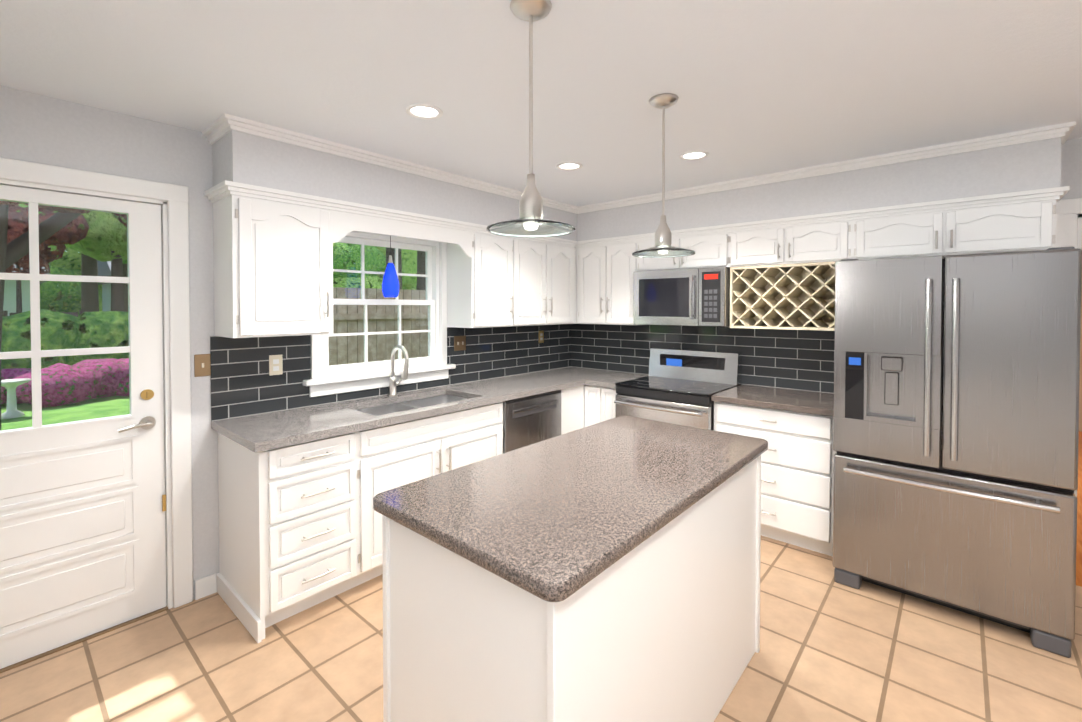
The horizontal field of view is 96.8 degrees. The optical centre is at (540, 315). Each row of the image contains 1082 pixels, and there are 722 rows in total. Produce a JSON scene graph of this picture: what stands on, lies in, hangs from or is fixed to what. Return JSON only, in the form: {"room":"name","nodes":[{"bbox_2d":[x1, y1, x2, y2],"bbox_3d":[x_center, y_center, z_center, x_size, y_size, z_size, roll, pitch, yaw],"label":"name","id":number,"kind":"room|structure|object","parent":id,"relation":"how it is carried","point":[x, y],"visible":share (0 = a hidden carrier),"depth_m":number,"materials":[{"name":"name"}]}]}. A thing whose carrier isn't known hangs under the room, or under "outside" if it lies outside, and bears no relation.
{"room":"kitchen","nodes":[
{"label":"kitchen","id":0,"kind":"room"},
{"bbox_2d":[0,85,434,601],"bbox_3d":[-1.279,0.249,3.207,0.150,2.440,4.940,1,1,41],"label":"wall","id":1,"kind":"structure","parent":0,"point":[40,129],"depth_m":2.41,"materials":[{"name":"grey paint"}]},
{"bbox_2d":[0,185,165,668],"bbox_3d":[-2.181,0.467,2.080,0.106,2.026,0.880,1,1,41],"label":"exterior door","id":2,"kind":"structure","parent":1,"relation":"in","point":[82,530],"depth_m":2.20,"materials":[{"name":"white paint"}]},
{"bbox_2d":[0,157,192,608],"bbox_3d":[-2.220,0.418,2.113,0.172,2.140,1.090,1,1,41],"label":"door frame","id":3,"kind":"structure","parent":1,"relation":"attached to","point":[177,393],"depth_m":2.42,"materials":[{"name":"white paint"}]},
{"bbox_2d":[194,354,210,376],"bbox_3d":[-1.773,0.261,2.515,0.012,0.116,0.072,1,1,41],"label":"light switch","id":4,"kind":"object","parent":1,"relation":"attached to","point":[202,364],"depth_m":2.51,"materials":[{"name":"brown metal"}]},
{"bbox_2d":[195,573,216,599],"bbox_3d":[-2.241,1.440,1.998,0.014,0.100,1.523,1,1,41],"label":"baseboard","id":5,"kind":"structure","parent":1,"relation":"attached to","point":[205,586],"depth_m":2.53,"materials":[{"name":"white paint"}]},
{"bbox_2d":[208,184,339,337],"bbox_3d":[-1.455,-0.262,2.634,0.322,0.737,0.500,1,1,41],"label":"upper cabinet","id":6,"kind":"object","parent":1,"relation":"attached to","point":[273,261],"depth_m":2.49,"materials":[{"name":"white paint"}]},
{"bbox_2d":[303,231,455,396],"bbox_3d":[-1.097,-0.056,3.341,0.180,1.095,1.130,1,1,41],"label":"double-hung window","id":7,"kind":"structure","parent":1,"relation":"in","point":[431,253],"depth_m":3.37,"materials":[{"name":"white paint"}]},
{"bbox_2d":[202,113,577,213],"bbox_3d":[-0.706,-0.948,3.447,0.370,0.055,2.816,1,1,41],"label":"crown molding","id":8,"kind":"structure","parent":1,"relation":"attached to","point":[224,124],"depth_m":2.74,"materials":[{"name":"white paint"}]},
{"bbox_2d":[210,324,570,420],"bbox_3d":[-0.726,0.317,3.721,0.008,0.457,3.121,1,1,41],"label":"tiled wall","id":9,"kind":"structure","parent":1,"relation":"attached to","point":[243,382],"depth_m":2.92,"materials":[{"name":"black tile"}]},
{"bbox_2d":[269,355,282,375],"bbox_3d":[-1.536,0.286,2.780,0.007,0.116,0.072,1,1,41],"label":"outlet","id":10,"kind":"object","parent":9,"relation":"attached to","point":[275,361],"depth_m":2.78,"materials":[{"name":"beige plastic"}]},
{"bbox_2d":[454,336,465,350],"bbox_3d":[-0.640,0.220,3.802,0.012,0.116,0.118,1,1,41],"label":"light switch","id":11,"kind":"object","parent":9,"relation":"attached to","point":[459,341],"depth_m":3.80,"materials":[{"name":"brown metal"}]},
{"bbox_2d":[539,331,543,342],"bbox_3d":[0.003,0.201,4.543,0.007,0.116,0.072,1,1,41],"label":"outlet","id":12,"kind":"object","parent":9,"relation":"attached to","point":[541,333],"depth_m":4.54,"materials":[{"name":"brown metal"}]},
{"bbox_2d":[444,224,519,327],"bbox_3d":[-0.457,-0.281,3.778,0.322,0.737,0.476,1,1,41],"label":"upper cabinet","id":13,"kind":"object","parent":1,"relation":"attached to","point":[483,267],"depth_m":3.62,"materials":[{"name":"white paint"}]},
{"bbox_2d":[520,237,575,325],"bbox_3d":[-0.080,-0.288,4.209,0.322,0.737,0.911,1,1,41],"label":"upper cabinet","id":14,"kind":"object","parent":1,"relation":"attached to","point":[547,265],"depth_m":4.12,"materials":[{"name":"white paint"}]},
{"bbox_2d":[382,236,398,296],"bbox_3d":[-0.989,-0.346,3.156,0.110,0.452,0.110,1,1,41],"label":"pendant light","id":15,"kind":"object","parent":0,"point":[390,285],"depth_m":3.12,"materials":[{"name":"blue glass"}]},
{"bbox_2d":[212,130,576,240],"bbox_3d":[-0.705,-0.821,3.486,0.325,0.310,2.783,1,1,41],"label":"soffit","id":16,"kind":"structure","parent":0,"point":[244,158],"depth_m":2.79,"materials":[{"name":"grey paint"}]},
{"bbox_2d":[0,535,1081,721],"bbox_3d":[0.888,1.526,1.338,5.600,0.050,4.640,1,1,41],"label":"floor","id":17,"kind":"structure","parent":0,"point":[831,650],"depth_m":2.03,"materials":[{"name":"beige tile"}]},
{"bbox_2d":[0,605,167,672],"bbox_3d":[-2.240,1.509,2.149,0.180,0.056,0.910,1,1,41],"label":"threshold","id":18,"kind":"object","parent":17,"relation":"on","point":[23,662],"depth_m":2.19,"materials":[{"name":"wood"}]},
{"bbox_2d":[216,428,375,642],"bbox_3d":[-1.323,1.040,2.582,0.616,0.880,0.540,1,1,41],"label":"base cabinet","id":19,"kind":"object","parent":17,"relation":"on","point":[300,527],"depth_m":2.36,"materials":[{"name":"white paint"}]},
{"bbox_2d":[503,390,560,452],"bbox_3d":[-0.266,1.024,3.769,0.635,0.872,0.624,1,1,41],"label":"dishwasher","id":20,"kind":"object","parent":17,"relation":"on","point":[529,420],"visible":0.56,"depth_m":3.53,"materials":[{"name":"silver metal"}]},
{"bbox_2d":[382,460,760,721],"bbox_3d":[0.236,1.043,1.812,0.701,0.899,1.434,1,1,41],"label":"kitchen island","id":21,"kind":"object","parent":17,"relation":"on","point":[668,633],"depth_m":1.37,"materials":[{"name":"white paint"}]},
{"bbox_2d":[373,416,767,611],"bbox_3d":[0.238,0.573,1.802,0.750,0.040,1.490,1,1,41],"label":"island countertop","id":22,"kind":"structure","parent":21,"relation":"on","point":[547,519],"depth_m":1.47,"materials":[{"name":"grey stone"}]},
{"bbox_2d":[561,385,583,434],"bbox_3d":[0.029,1.014,4.131,0.616,0.880,0.303,1,1,41],"label":"base cabinet","id":23,"kind":"object","parent":17,"relation":"on","point":[572,399],"depth_m":3.92,"materials":[{"name":"white paint"}]},
{"bbox_2d":[211,367,610,451],"bbox_3d":[-0.483,0.659,3.519,0.644,0.230,3.128,1,1,41],"label":"countertop","id":24,"kind":"structure","parent":23,"relation":"on","point":[266,431],"depth_m":2.89,"materials":[{"name":"grey stone"}]},
{"bbox_2d":[388,345,408,395],"bbox_3d":[-0.940,0.371,3.252,0.212,0.352,0.111,1,1,41],"label":"gooseneck faucet","id":25,"kind":"object","parent":24,"relation":"on","point":[393,383],"visible":1,"depth_m":3.26,"materials":[{"name":"silver metal"}]},
{"bbox_2d":[584,385,616,426],"bbox_3d":[0.681,1.013,4.176,0.344,0.879,0.616,1,1,41],"label":"base cabinet","id":26,"kind":"object","parent":17,"relation":"on","point":[599,405],"visible":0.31,"depth_m":3.95,"materials":[{"name":"white paint"}]},
{"bbox_2d":[583,371,648,388],"bbox_3d":[0.688,0.554,4.128,0.285,0.040,0.668,1,1,41],"label":"countertop","id":27,"kind":"structure","parent":26,"relation":"on","point":[608,381],"depth_m":4.08,"materials":[{"name":"grey stone"}]},
{"bbox_2d":[614,347,741,429],"bbox_3d":[1.059,0.872,3.760,0.756,1.175,0.723,1,1,41],"label":"electric range","id":28,"kind":"object","parent":17,"relation":"on","point":[680,386],"visible":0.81,"depth_m":3.72,"materials":[{"name":"silver metal"}]},
{"bbox_2d":[714,401,835,555],"bbox_3d":[1.652,1.028,3.302,0.731,0.879,0.656,1,1,41],"label":"base cabinet","id":29,"kind":"object","parent":17,"relation":"on","point":[797,462],"visible":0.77,"depth_m":3.00,"materials":[{"name":"white paint"}]},
{"bbox_2d":[711,384,833,416],"bbox_3d":[1.659,0.568,3.298,0.739,0.040,0.643,1,1,41],"label":"countertop","id":30,"kind":"structure","parent":29,"relation":"on","point":[802,401],"depth_m":3.18,"materials":[{"name":"grey stone"}]},
{"bbox_2d":[833,247,1081,657],"bbox_3d":[2.197,0.586,2.626,0.906,1.787,0.894,1,1,41],"label":"refrigerator","id":31,"kind":"object","parent":17,"relation":"on","point":[956,422],"visible":1,"depth_m":2.28,"materials":[{"name":"silver metal"}]},
{"bbox_2d":[0,0,1081,206],"bbox_3d":[2.482,-1.020,3.123,5.900,0.100,9.790,1,1,41],"label":"ceiling","id":32,"kind":"structure","parent":0,"point":[760,87],"depth_m":1.90,"materials":[{"name":"white paint"}]},
{"bbox_2d":[405,103,442,118],"bbox_3d":[-0.545,-0.950,2.240,0.170,0.008,0.170,1,1,41],"label":"recessed light","id":33,"kind":"object","parent":32,"relation":"in","point":[422,111],"visible":1,"depth_m":2.24,"materials":[{"name":"white paint"}]},
{"bbox_2d":[486,0,574,236],"bbox_3d":[-0.031,-0.600,1.466,0.272,0.681,0.272,1,1,41],"label":"pendant light","id":34,"kind":"object","parent":32,"relation":"hanging from","point":[530,221],"visible":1,"depth_m":1.46,"materials":[{"name":"silver metal"}]},
{"bbox_2d":[556,162,581,169],"bbox_3d":[0.183,-0.965,3.105,0.170,0.008,0.170,1,1,41],"label":"recessed light","id":35,"kind":"object","parent":32,"relation":"in","point":[569,166],"visible":1,"depth_m":3.10,"materials":[{"name":"white paint"}]},
{"bbox_2d":[632,93,694,257],"bbox_3d":[0.541,-0.611,2.122,0.272,0.681,0.272,1,1,41],"label":"pendant light","id":36,"kind":"object","parent":32,"relation":"hanging from","point":[662,248],"visible":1,"depth_m":2.11,"materials":[{"name":"silver metal"}]},
{"bbox_2d":[679,150,708,159],"bbox_3d":[0.921,-0.961,2.886,0.170,0.008,0.170,1,1,41],"label":"recessed light","id":37,"kind":"object","parent":32,"relation":"in","point":[695,155],"visible":0.96,"depth_m":2.89,"materials":[{"name":"white paint"}]},
{"bbox_2d":[577,137,1060,240],"bbox_3d":[1.466,-0.824,3.657,3.370,0.310,0.325,1,1,41],"label":"soffit","id":38,"kind":"structure","parent":0,"point":[1032,165],"depth_m":3.00,"materials":[{"name":"grey paint"}]},
{"bbox_2d":[1060,138,1081,199],"bbox_3d":[2.519,0.251,3.072,5.750,2.440,0.150,1,1,41],"label":"wall","id":39,"kind":"structure","parent":0,"point":[1071,165],"depth_m":2.62,"materials":[{"name":"grey paint"}]},
{"bbox_2d":[575,242,582,323],"bbox_3d":[0.343,-0.296,4.645,0.388,0.737,0.322,1,1,41],"label":"upper cabinet","id":40,"kind":"object","parent":39,"relation":"attached to","point":[579,246],"depth_m":4.42,"materials":[{"name":"white paint"}]},
{"bbox_2d":[583,234,640,324],"bbox_3d":[0.683,-0.291,4.349,0.603,0.737,0.322,1,1,41],"label":"upper cabinet","id":41,"kind":"object","parent":39,"relation":"attached to","point":[609,265],"depth_m":4.20,"materials":[{"name":"white paint"}]},
{"bbox_2d":[639,230,686,271],"bbox_3d":[1.073,-0.510,4.005,0.432,0.287,0.322,1,1,41],"label":"upper cabinet","id":42,"kind":"object","parent":39,"relation":"attached to","point":[679,237],"depth_m":3.87,"materials":[{"name":"white paint"}]},
{"bbox_2d":[571,324,834,392],"bbox_3d":[1.238,0.309,4.085,2.490,0.460,0.008,1,1,41],"label":"tiled wall","id":43,"kind":"structure","parent":39,"relation":"attached to","point":[792,359],"depth_m":3.81,"materials":[{"name":"black tile"}]},
{"bbox_2d":[687,226,738,268],"bbox_3d":[1.343,-0.506,3.768,0.487,0.287,0.322,1,1,41],"label":"upper cabinet","id":44,"kind":"object","parent":39,"relation":"attached to","point":[713,246],"depth_m":3.60,"materials":[{"name":"white paint"}]},
{"bbox_2d":[633,267,729,326],"bbox_3d":[1.160,-0.141,3.858,0.752,0.437,0.437,1,1,41],"label":"microwave","id":45,"kind":"object","parent":44,"relation":"attached to","point":[692,297],"visible":0.98,"depth_m":3.69,"materials":[{"name":"silver metal"}]},
{"bbox_2d":[739,218,794,266],"bbox_3d":[1.625,-0.502,3.523,0.487,0.287,0.322,1,1,41],"label":"upper cabinet","id":46,"kind":"object","parent":39,"relation":"attached to","point":[760,243],"depth_m":3.35,"materials":[{"name":"white paint"}]},
{"bbox_2d":[730,262,834,330],"bbox_3d":[1.777,-0.130,3.410,0.752,0.448,0.303,1,1,41],"label":"wine rack","id":47,"kind":"object","parent":39,"relation":"attached to","point":[799,296],"visible":0.81,"depth_m":3.42,"materials":[{"name":"beige wood"}]},
{"bbox_2d":[795,210,854,263],"bbox_3d":[1.898,-0.498,3.285,0.438,0.287,0.322,1,1,41],"label":"upper cabinet","id":48,"kind":"object","parent":39,"relation":"attached to","point":[820,237],"depth_m":3.12,"materials":[{"name":"white paint"}]},
{"bbox_2d":[577,121,1075,213],"bbox_3d":[1.468,-0.951,3.623,3.415,0.055,0.370,1,1,41],"label":"crown molding","id":49,"kind":"structure","parent":39,"relation":"attached to","point":[1063,131],"depth_m":2.95,"materials":[{"name":"white paint"}]},
{"bbox_2d":[855,198,958,259],"bbox_3d":[2.249,-0.493,2.979,0.494,0.287,0.322,1,1,41],"label":"upper cabinet","id":50,"kind":"object","parent":39,"relation":"attached to","point":[926,229],"depth_m":2.84,"materials":[{"name":"white paint"}]},
{"bbox_2d":[959,190,1062,254],"bbox_3d":[2.544,-0.488,2.721,0.487,0.287,0.322,1,1,41],"label":"upper cabinet","id":51,"kind":"object","parent":39,"relation":"attached to","point":[1020,221],"depth_m":2.56,"materials":[{"name":"white paint"}]},
{"bbox_2d":[1056,198,1081,496],"bbox_3d":[3.280,0.425,2.396,1.020,2.115,0.172,1,1,41],"label":"door frame","id":52,"kind":"structure","parent":39,"relation":"attached to","point":[1068,222],"depth_m":2.62,"materials":[{"name":"white paint"}]},
{"bbox_2d":[1076,431,1081,586],"bbox_3d":[5.036,1.479,4.115,3.000,0.049,5.000,1,1,41],"label":"floor","id":53,"kind":"structure","parent":0,"point":[1079,544],"depth_m":3.45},
{"bbox_2d":[1079,285,1081,430],"bbox_3d":[3.077,0.256,2.784,1.770,2.440,0.150,1,1,41],"label":"wall","id":54,"kind":"structure","parent":0,"point":[1080,409],"depth_m":2.70,"materials":[{"name":"grey paint"}]},
{"label":"outside","id":55,"kind":"structure","parent":0,"visible":0},
{"bbox_2d":[17,203,416,315],"bbox_3d":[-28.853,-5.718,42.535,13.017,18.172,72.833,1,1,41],"label":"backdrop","id":56,"kind":"structure","parent":55,"point":[71,303],"depth_m":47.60,"materials":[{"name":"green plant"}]},
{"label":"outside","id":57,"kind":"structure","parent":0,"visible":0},
{"bbox_2d":[1,396,129,430],"bbox_3d":[-33.666,1.236,34.556,89.850,0.300,140.000,1,1,41],"label":"lawn","id":58,"kind":"structure","parent":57,"point":[90,405],"depth_m":7.72,"materials":[{"name":"green plant"}]},
{"bbox_2d":[1,378,30,418],"bbox_3d":[-8.083,1.269,7.328,0.420,0.560,0.420,1,1,41],"label":"birdbath","id":59,"kind":"object","parent":58,"relation":"on","point":[10,409],"depth_m":7.29,"materials":[{"name":"grey stone"}]},
{"bbox_2d":[3,265,49,315],"bbox_3d":[-29.921,-1.300,21.956,9.000,5.200,10.000,1,1,41],"label":"neighbouring house","id":60,"kind":"structure","parent":58,"relation":"on","point":[7,308],"depth_m":22.23,"materials":[{"name":"grey"}]},
{"bbox_2d":[5,205,89,312],"bbox_3d":[-13.590,-0.824,12.528,2.728,4.573,2.571,1,1,41],"label":"tree","id":61,"kind":"object","parent":58,"relation":"on","point":[72,235],"depth_m":12.51,"materials":[{"name":"brown plant"}]},
{"bbox_2d":[0,201,126,428],"bbox_3d":[-5.452,-0.819,6.316,6.613,4.791,5.454,1,1,41],"label":"maple tree","id":62,"kind":"object","parent":58,"relation":"on","point":[53,218],"depth_m":4.71,"materials":[{"name":"brown plant"}]},
{"bbox_2d":[1,309,128,369],"bbox_3d":[-8.506,0.639,8.995,7.828,2.149,12.972,1,1,41],"label":"shrubs","id":63,"kind":"object","parent":58,"relation":"on","point":[99,340],"depth_m":10.47,"materials":[{"name":"green plant"}]},
{"bbox_2d":[1,358,128,407],"bbox_3d":[-8.267,1.249,9.358,2.073,0.920,10.750,1,1,41],"label":"bushes","id":64,"kind":"object","parent":58,"relation":"on","point":[82,377],"depth_m":8.37,"materials":[{"name":"pink plant"}]},
{"bbox_2d":[3,310,127,318],"bbox_3d":[-11.566,0.659,12.613,0.110,1.600,24.000,1,1,41],"label":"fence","id":65,"kind":"object","parent":58,"relation":"on","point":[70,313],"depth_m":12.19,"materials":[{"name":"brown wood"}]},
{"bbox_2d":[43,211,126,310],"bbox_3d":[-13.860,-1.994,16.009,3.724,6.798,3.812,1,1,41],"label":"oak tree","id":66,"kind":"object","parent":58,"relation":"on","point":[101,256],"depth_m":14.91,"materials":[{"name":"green plant"}]},
{"bbox_2d":[81,245,98,309],"bbox_3d":[-15.282,-4.803,17.050,7.142,12.378,7.826,1,1,41],"label":"oak tree","id":67,"kind":"object","parent":58,"relation":"on","point":[89,296],"depth_m":17.37,"materials":[{"name":"brown plant"}]},
{"bbox_2d":[97,260,110,310],"bbox_3d":[-22.883,-1.589,33.064,9.000,5.400,11.000,1,1,41],"label":"neighbouring house","id":68,"kind":"structure","parent":58,"relation":"on","point":[102,272],"depth_m":29.79,"materials":[{"name":"grey"}]},
{"bbox_2d":[123,260,127,309],"bbox_3d":[-20.629,-2.626,23.498,3.872,7.807,5.186,1,1,41],"label":"oak tree","id":69,"kind":"object","parent":58,"relation":"on","point":[125,264],"depth_m":23.51,"materials":[{"name":"brown plant"}]},
{"bbox_2d":[329,287,427,365],"bbox_3d":[-0.731,0.546,8.998,0.070,1.950,7.200,1,1,41],"label":"fence","id":70,"kind":"object","parent":58,"relation":"on","point":[338,323],"depth_m":7.06,"materials":[{"name":"brown wood"}]},
{"bbox_2d":[386,248,399,288],"bbox_3d":[-4.402,-2.879,12.748,5.882,8.678,5.768,1,1,41],"label":"oak tree","id":71,"kind":"object","parent":58,"relation":"on","point":[392,253],"depth_m":12.71,"materials":[{"name":"brown plant"}]},
{"bbox_2d":[399,249,401,288],"bbox_3d":[-7.696,-4.340,24.848,6.938,11.188,7.082,1,1,41],"label":"oak tree","id":72,"kind":"object","parent":58,"relation":"on","point":[400,269],"depth_m":24.77,"materials":[{"name":"brown plant"}]},
{"bbox_2d":[416,251,425,289],"bbox_3d":[-2.477,-2.370,9.812,5.055,7.762,4.963,1,1,41],"label":"oak tree","id":73,"kind":"object","parent":58,"relation":"on","point":[422,281],"depth_m":9.55,"materials":[{"name":"brown plant"}]}
]}

